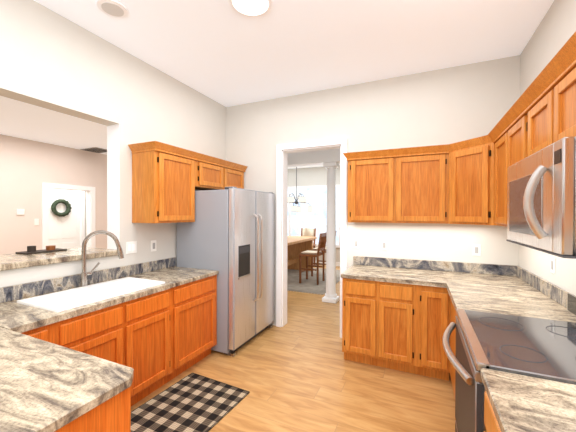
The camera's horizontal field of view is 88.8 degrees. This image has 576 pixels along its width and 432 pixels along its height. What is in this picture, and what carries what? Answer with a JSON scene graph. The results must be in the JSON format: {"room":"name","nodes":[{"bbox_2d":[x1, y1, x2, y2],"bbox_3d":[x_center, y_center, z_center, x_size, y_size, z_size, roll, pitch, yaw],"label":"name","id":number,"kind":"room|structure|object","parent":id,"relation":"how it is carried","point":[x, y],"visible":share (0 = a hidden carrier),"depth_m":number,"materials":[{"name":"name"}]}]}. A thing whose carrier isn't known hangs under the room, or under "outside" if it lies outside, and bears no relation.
{"room":"kitchen","nodes":[
{"label":"kitchen","id":0,"kind":"room"},
{"bbox_2d":[0,134,106,254],"bbox_3d":[-5.132,-0.029,4.128,0.120,3.030,6.550,0,0,24],"label":"wall","id":1,"kind":"structure","parent":0,"point":[28,168],"depth_m":5.31,"materials":[{"name":"paint"}]},
{"bbox_2d":[16,209,23,214],"bbox_3d":[-4.626,-0.069,5.084,0.020,0.100,0.110,0,0,24],"label":"light switch","id":2,"kind":"object","parent":1,"relation":"attached to","point":[21,212],"depth_m":5.07,"materials":[{"name":"white plastic"}]},
{"bbox_2d":[34,219,38,224],"bbox_3d":[-4.533,0.110,5.306,0.010,0.120,0.070,0,0,24],"label":"light switch","id":3,"kind":"object","parent":1,"relation":"attached to","point":[36,221],"depth_m":5.30,"materials":[{"name":"white plastic"}]},
{"bbox_2d":[48,189,84,248],"bbox_3d":[-5.188,0.410,6.703,0.075,2.120,1.100,0,0,24],"label":"door","id":4,"kind":"structure","parent":1,"relation":"attached to","point":[67,231],"depth_m":6.86,"materials":[{"name":"white wood"}]},
{"bbox_2d":[42,183,95,249],"bbox_3d":[-4.353,0.432,5.846,0.140,2.090,0.960,0,0,24],"label":"door frame","id":5,"kind":"structure","parent":1,"relation":"attached to","point":[90,211],"depth_m":5.87,"materials":[{"name":"white"}]},
{"bbox_2d":[0,96,106,154],"bbox_3d":[-4.060,-1.379,3.640,4.824,0.080,6.550,0,0,24],"label":"ceiling","id":6,"kind":"structure","parent":0,"point":[20,119],"depth_m":4.46,"materials":[{"name":"paint"}]},
{"bbox_2d":[80,147,106,152],"bbox_3d":[-3.904,-1.344,6.020,0.480,0.015,0.380,0,0,24],"label":"ceiling vent","id":7,"kind":"object","parent":6,"relation":"in","point":[97,150],"visible":0.9,"depth_m":5.95,"materials":[{"name":"grey metal"}]},
{"bbox_2d":[51,199,71,216],"bbox_3d":[-5.152,-0.184,6.684,0.090,0.402,0.421,0,0,24],"label":"wreath","id":8,"kind":"object","parent":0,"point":[66,203],"depth_m":6.65,"materials":[{"name":"green plant"}]},
{"bbox_2d":[0,0,225,286],"bbox_3d":[-2.027,-0.044,2.077,0.176,3.100,5.350,0,0,24],"label":"wall","id":9,"kind":"structure","parent":0,"point":[52,60],"depth_m":2.68,"materials":[{"name":"paint"}]},
{"bbox_2d":[0,247,117,270],"bbox_3d":[-2.376,0.384,1.752,0.611,0.115,2.547,0,0,24],"label":"sill","id":10,"kind":"structure","parent":9,"relation":"on","point":[12,261],"depth_m":2.35,"materials":[{"name":"grey stone"}]},
{"bbox_2d":[15,245,66,254],"bbox_3d":[-2.199,0.291,2.633,0.160,0.060,0.320,0,0,24],"label":"decorative tray","id":11,"kind":"object","parent":10,"relation":"on","point":[33,250],"visible":1,"depth_m":2.57,"materials":[{"name":"grey"}]},
{"bbox_2d":[0,258,175,301],"bbox_3d":[-1.812,0.538,2.315,0.020,0.105,2.434,0,0,24],"label":"backsplash","id":12,"kind":"structure","parent":9,"relation":"attached to","point":[25,290],"depth_m":2.32,"materials":[{"name":"grey stone"}]},
{"bbox_2d":[107,124,119,249],"bbox_3d":[-1.685,-0.278,2.837,0.178,1.200,0.001,0,0,24],"label":"trim","id":13,"kind":"structure","parent":9,"relation":"attached to","point":[113,179],"depth_m":2.84,"materials":[{"name":"white paint"}]},
{"bbox_2d":[126,241,136,253],"bbox_3d":[-1.551,0.311,2.918,0.009,0.118,0.115,0,0,24],"label":"outlet","id":14,"kind":"object","parent":9,"relation":"attached to","point":[131,246],"depth_m":2.91,"materials":[{"name":"white plastic"}]},
{"bbox_2d":[151,240,155,251],"bbox_3d":[-1.443,0.320,3.159,0.009,0.118,0.072,0,0,24],"label":"outlet","id":15,"kind":"object","parent":9,"relation":"attached to","point":[153,243],"depth_m":3.15,"materials":[{"name":"white plastic"}]},
{"bbox_2d":[128,141,203,222],"bbox_3d":[-1.273,-0.316,3.082,0.370,0.766,0.613,0,0,24],"label":"upper cabinet","id":16,"kind":"object","parent":9,"relation":"attached to","point":[168,180],"depth_m":2.91,"materials":[{"name":"brown wood"}]},
{"bbox_2d":[204,155,227,189],"bbox_3d":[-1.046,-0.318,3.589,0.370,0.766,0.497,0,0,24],"label":"upper cabinet","id":17,"kind":"object","parent":9,"relation":"attached to","point":[215,169],"depth_m":3.60,"materials":[{"name":"brown wood"}]},
{"bbox_2d":[228,161,246,188],"bbox_3d":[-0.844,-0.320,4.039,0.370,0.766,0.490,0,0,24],"label":"upper cabinet","id":18,"kind":"object","parent":9,"relation":"attached to","point":[236,171],"depth_m":4.01,"materials":[{"name":"brown wood"}]},
{"bbox_2d":[131,264,455,431],"bbox_3d":[-1.594,1.522,4.549,9.006,0.060,10.800,0,0,24],"label":"floor","id":19,"kind":"structure","parent":0,"point":[297,372],"depth_m":2.61,"materials":[{"name":"brown wood"}]},
{"bbox_2d":[24,318,59,341],"bbox_3d":[-1.713,1.070,1.799,0.629,0.875,0.182,0,0,24],"label":"base cabinet","id":20,"kind":"object","parent":19,"relation":"on","point":[50,330],"depth_m":1.74,"materials":[{"name":"brown wood"}]},
{"bbox_2d":[60,298,135,365],"bbox_3d":[-1.568,1.069,2.122,0.629,0.875,0.525,0,0,24],"label":"base cabinet","id":21,"kind":"object","parent":19,"relation":"on","point":[104,350],"depth_m":2.05,"materials":[{"name":"brown wood"}]},
{"bbox_2d":[60,386,139,431],"bbox_3d":[-0.931,1.077,0.968,0.459,0.875,0.612,0,0,24],"label":"base cabinet","id":22,"kind":"object","parent":19,"relation":"on","point":[115,416],"depth_m":1.06,"materials":[{"name":"brown wood"}]},
{"bbox_2d":[0,326,143,431],"bbox_3d":[-1.442,0.618,1.177,1.627,0.039,0.660,0,0,24],"label":"countertop","id":23,"kind":"structure","parent":22,"relation":"on","point":[45,386],"depth_m":1.07,"materials":[{"name":"beige stone"}]},
{"bbox_2d":[136,286,175,399],"bbox_3d":[-1.409,1.067,2.477,0.629,0.875,0.522,0,0,24],"label":"base cabinet","id":24,"kind":"object","parent":19,"relation":"on","point":[156,311],"depth_m":2.45,"materials":[{"name":"brown wood"}]},
{"bbox_2d":[0,266,218,329],"bbox_3d":[-1.397,0.610,2.491,0.635,0.039,1.774,0,0,24],"label":"countertop","id":25,"kind":"structure","parent":24,"relation":"on","point":[15,316],"depth_m":1.97,"materials":[{"name":"beige stone"}]},
{"bbox_2d":[16,278,163,313],"bbox_3d":[-1.464,0.659,2.294,0.470,0.165,0.840,0,0,24],"label":"sink","id":26,"kind":"object","parent":25,"relation":"in","point":[59,300],"depth_m":2.27,"materials":[{"name":"white ceramic"}]},
{"bbox_2d":[76,230,123,285],"bbox_3d":[-1.568,0.355,2.478,0.256,0.470,0.237,0,0,24],"label":"faucet","id":27,"kind":"object","parent":25,"relation":"on","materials":[{"name":"silver metal"}]},
{"bbox_2d":[131,372,249,431],"bbox_3d":[-0.850,1.502,2.209,0.713,0.010,1.045,0,0,24],"label":"kitchen rug","id":28,"kind":"object","parent":19,"relation":"on","point":[193,402],"visible":0.98,"depth_m":2.31,"materials":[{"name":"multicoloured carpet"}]},
{"bbox_2d":[176,274,216,375],"bbox_3d":[-1.170,1.064,3.010,0.629,0.875,0.645,0,0,24],"label":"base cabinet","id":29,"kind":"object","parent":19,"relation":"on","point":[196,302],"depth_m":2.87,"materials":[{"name":"brown wood"}]},
{"bbox_2d":[177,187,274,356],"bbox_3d":[-0.708,0.592,3.687,0.869,1.815,0.958,0,0,24],"label":"refrigerator","id":30,"kind":"object","parent":19,"relation":"on","point":[228,234],"visible":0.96,"depth_m":3.27,"materials":[{"name":"grey paint"}]},
{"bbox_2d":[287,268,339,294],"bbox_3d":[0.070,1.473,7.227,2.450,0.012,2.610,0,0,24],"label":"dining rug","id":31,"kind":"object","parent":19,"relation":"on","point":[309,285],"visible":0.25,"depth_m":6.53,"materials":[{"name":"beige carpet"}]},
{"bbox_2d":[287,236,316,270],"bbox_3d":[-0.055,1.013,7.226,0.940,0.908,1.950,0,0,24],"label":"dining table","id":32,"kind":"object","parent":31,"relation":"on","point":[297,246],"visible":0.19,"depth_m":7.91,"materials":[{"name":"brown wood"}]},
{"bbox_2d":[301,228,315,264],"bbox_3d":[0.546,0.904,8.563,0.468,1.113,0.684,0,0,24],"label":"dining chair","id":33,"kind":"object","parent":31,"relation":"on","point":[311,232],"visible":0.29,"depth_m":8.56,"materials":[{"name":"brown wood"}]},
{"bbox_2d":[299,233,325,284],"bbox_3d":[0.573,0.921,6.555,0.514,1.104,0.468,0,0,24],"label":"dining chair","id":34,"kind":"object","parent":31,"relation":"on","point":[321,246],"visible":0.98,"depth_m":6.44,"materials":[{"name":"brown wood"}]},
{"bbox_2d":[311,247,325,275],"bbox_3d":[0.892,0.918,7.266,0.514,1.104,0.468,0,0,24],"label":"dining chair","id":35,"kind":"object","parent":31,"relation":"on","point":[314,249],"visible":0.27,"depth_m":7.15,"materials":[{"name":"brown wood"}]},
{"bbox_2d":[322,162,339,303],"bbox_3d":[0.756,0.284,5.165,0.250,2.420,0.250,0,0,24],"label":"column","id":36,"kind":"structure","parent":19,"relation":"on","point":[330,296],"depth_m":5.09,"materials":[{"name":"white"}]},
{"bbox_2d":[345,304,384,367],"bbox_3d":[0.883,1.068,3.198,0.380,0.875,0.629,0,0,24],"label":"base cabinet","id":37,"kind":"object","parent":19,"relation":"on","point":[364,324],"depth_m":2.93,"materials":[{"name":"brown wood"}]},
{"bbox_2d":[341,264,575,322],"bbox_3d":[1.244,0.615,2.590,1.626,0.039,1.439,0,0,24],"label":"countertop","id":38,"kind":"structure","parent":37,"relation":"on","point":[411,289],"depth_m":2.68,"materials":[{"name":"beige stone"}]},
{"bbox_2d":[385,308,416,373],"bbox_3d":[1.128,1.069,3.088,0.417,0.875,0.629,0,0,24],"label":"base cabinet","id":39,"kind":"object","parent":19,"relation":"on","point":[399,314],"depth_m":2.79,"materials":[{"name":"brown wood"}]},
{"bbox_2d":[417,312,448,380],"bbox_3d":[1.433,1.071,2.951,0.251,0.875,0.629,0,0,24],"label":"base cabinet","id":40,"kind":"object","parent":19,"relation":"on","point":[432,360],"depth_m":2.68,"materials":[{"name":"brown wood"}]},
{"bbox_2d":[480,372,500,431],"bbox_3d":[0.980,1.082,0.830,0.663,0.875,0.470,0,0,24],"label":"base cabinet","id":41,"kind":"object","parent":19,"relation":"on","point":[490,421],"depth_m":1.05,"materials":[{"name":"brown wood"}]},
{"bbox_2d":[481,368,575,431],"bbox_3d":[0.727,0.628,0.267,0.668,0.039,1.694,0,0,24],"label":"countertop","id":42,"kind":"structure","parent":41,"relation":"on","point":[521,403],"depth_m":0.95,"materials":[{"name":"beige stone"}]},
{"bbox_2d":[442,293,575,431],"bbox_3d":[1.178,0.972,1.414,0.775,1.090,0.992,0,0,24],"label":"range","id":43,"kind":"object","parent":19,"relation":"on","point":[536,347],"visible":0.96,"depth_m":1.38,"materials":[{"name":"silver metal"}]},
{"bbox_2d":[34,0,553,106],"bbox_3d":[-0.386,-1.625,1.251,3.832,0.080,5.500,0,0,24],"label":"ceiling","id":44,"kind":"structure","parent":0,"point":[223,53],"depth_m":2.63,"materials":[{"name":"paint"}]},
{"bbox_2d":[97,0,127,18],"bbox_3d":[-1.343,-1.587,2.255,0.210,0.016,0.210,0,0,24],"label":"disc","id":45,"kind":"object","parent":44,"relation":"attached to","point":[114,9],"visible":0.94,"depth_m":2.24,"materials":[{"name":"white"}]},
{"bbox_2d":[229,0,271,17],"bbox_3d":[-0.275,-1.587,2.166,0.316,0.090,0.316,0,0,24],"label":"dome ceiling light","id":46,"kind":"object","parent":44,"relation":"attached to","point":[252,8],"visible":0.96,"depth_m":2.19,"materials":[{"name":"white glass"}]},
{"bbox_2d":[288,166,339,261],"bbox_3d":[1.589,0.000,8.659,6.276,2.950,0.120,0,0,24],"label":"wall","id":47,"kind":"structure","parent":0,"point":[314,176],"depth_m":8.95,"materials":[{"name":"paint"}]},
{"bbox_2d":[287,185,339,247],"bbox_3d":[1.400,0.004,8.650,4.180,1.840,0.049,0,0,24],"label":"dining window","id":48,"kind":"structure","parent":47,"relation":"in","point":[316,199],"depth_m":8.94,"materials":[{"name":"white glass"}]},
{"bbox_2d":[313,260,339,265],"bbox_3d":[1.544,1.415,8.612,6.006,0.120,0.015,0,0,24],"label":"baseboard","id":49,"kind":"structure","parent":47,"relation":"attached to","point":[337,263],"depth_m":8.65,"materials":[{"name":"white"}]},
{"bbox_2d":[288,164,339,168],"bbox_3d":[0.620,-1.505,6.483,6.276,0.080,4.870,0,0,24],"label":"ceiling","id":50,"kind":"structure","parent":0,"point":[306,166],"depth_m":8.97,"materials":[{"name":"paint"}]},
{"bbox_2d":[288,167,312,211],"bbox_3d":[0.206,-0.785,7.127,0.600,1.369,0.600,0,0,-32],"label":"dining chandelier","id":51,"kind":"object","parent":50,"relation":"hanging from","point":[298,200],"visible":0.9,"depth_m":7.03,"materials":[{"name":"grey"}]},
{"bbox_2d":[288,149,339,166],"bbox_3d":[1.193,-1.189,4.962,3.682,0.530,0.260,0,0,24],"label":"beam","id":52,"kind":"structure","parent":50,"relation":"attached to","point":[309,158],"depth_m":5.17,"materials":[{"name":"white paint"}]},
{"bbox_2d":[226,55,519,325],"bbox_3d":[0.785,-0.047,3.666,3.656,3.100,0.150,0,0,24],"label":"wall","id":53,"kind":"structure","parent":0,"point":[451,105],"depth_m":3.37,"materials":[{"name":"paint"}]},
{"bbox_2d":[276,137,346,337],"bbox_3d":[0.319,0.270,3.876,0.958,2.460,0.206,0,0,24],"label":"door frame","id":54,"kind":"structure","parent":53,"relation":"attached to","point":[283,151],"depth_m":3.95,"materials":[{"name":"white wood"}]},
{"bbox_2d":[353,239,358,248],"bbox_3d":[0.826,0.334,3.562,0.072,0.118,0.009,0,0,24],"label":"outlet","id":55,"kind":"object","parent":53,"relation":"attached to","point":[355,241],"depth_m":3.56,"materials":[{"name":"white plastic"}]},
{"bbox_2d":[381,240,387,249],"bbox_3d":[1.123,0.340,3.429,0.072,0.118,0.009,0,0,24],"label":"outlet","id":56,"kind":"object","parent":53,"relation":"attached to","point":[384,243],"depth_m":3.42,"materials":[{"name":"white plastic"}]},
{"bbox_2d":[472,244,480,255],"bbox_3d":[1.958,0.355,3.055,0.072,0.118,0.009,0,0,24],"label":"outlet","id":57,"kind":"object","parent":53,"relation":"attached to","point":[476,248],"depth_m":3.05,"materials":[{"name":"white plastic"}]},
{"bbox_2d":[519,0,575,295],"bbox_3d":[1.290,-0.027,0.507,0.150,3.100,5.200,0,0,24],"label":"wall","id":58,"kind":"structure","parent":0,"point":[554,32],"depth_m":2.25,"materials":[{"name":"paint"}]},
{"bbox_2d":[343,32,575,226],"bbox_3d":[0.739,-0.301,1.516,1.676,0.766,3.802,0,0,24],"label":"upper cabinet","id":59,"kind":"object","parent":58,"relation":"attached to","point":[464,182],"visible":0.88,"depth_m":2.67,"materials":[{"name":"brown wood"}]},
{"bbox_2d":[506,136,575,258],"bbox_3d":[1.311,-0.069,1.349,0.492,0.442,0.792,0,0,24],"label":"over-the-range microwave","id":60,"kind":"object","parent":59,"relation":"attached to","point":[541,199],"visible":1,"depth_m":1.21,"materials":[{"name":"silver metal"}]},
{"bbox_2d":[550,257,554,273],"bbox_3d":[1.941,0.360,2.157,0.009,0.118,0.072,0,0,24],"label":"outlet","id":61,"kind":"object","parent":58,"relation":"attached to","point":[552,259],"depth_m":2.15,"materials":[{"name":"white plastic"}]}
]}

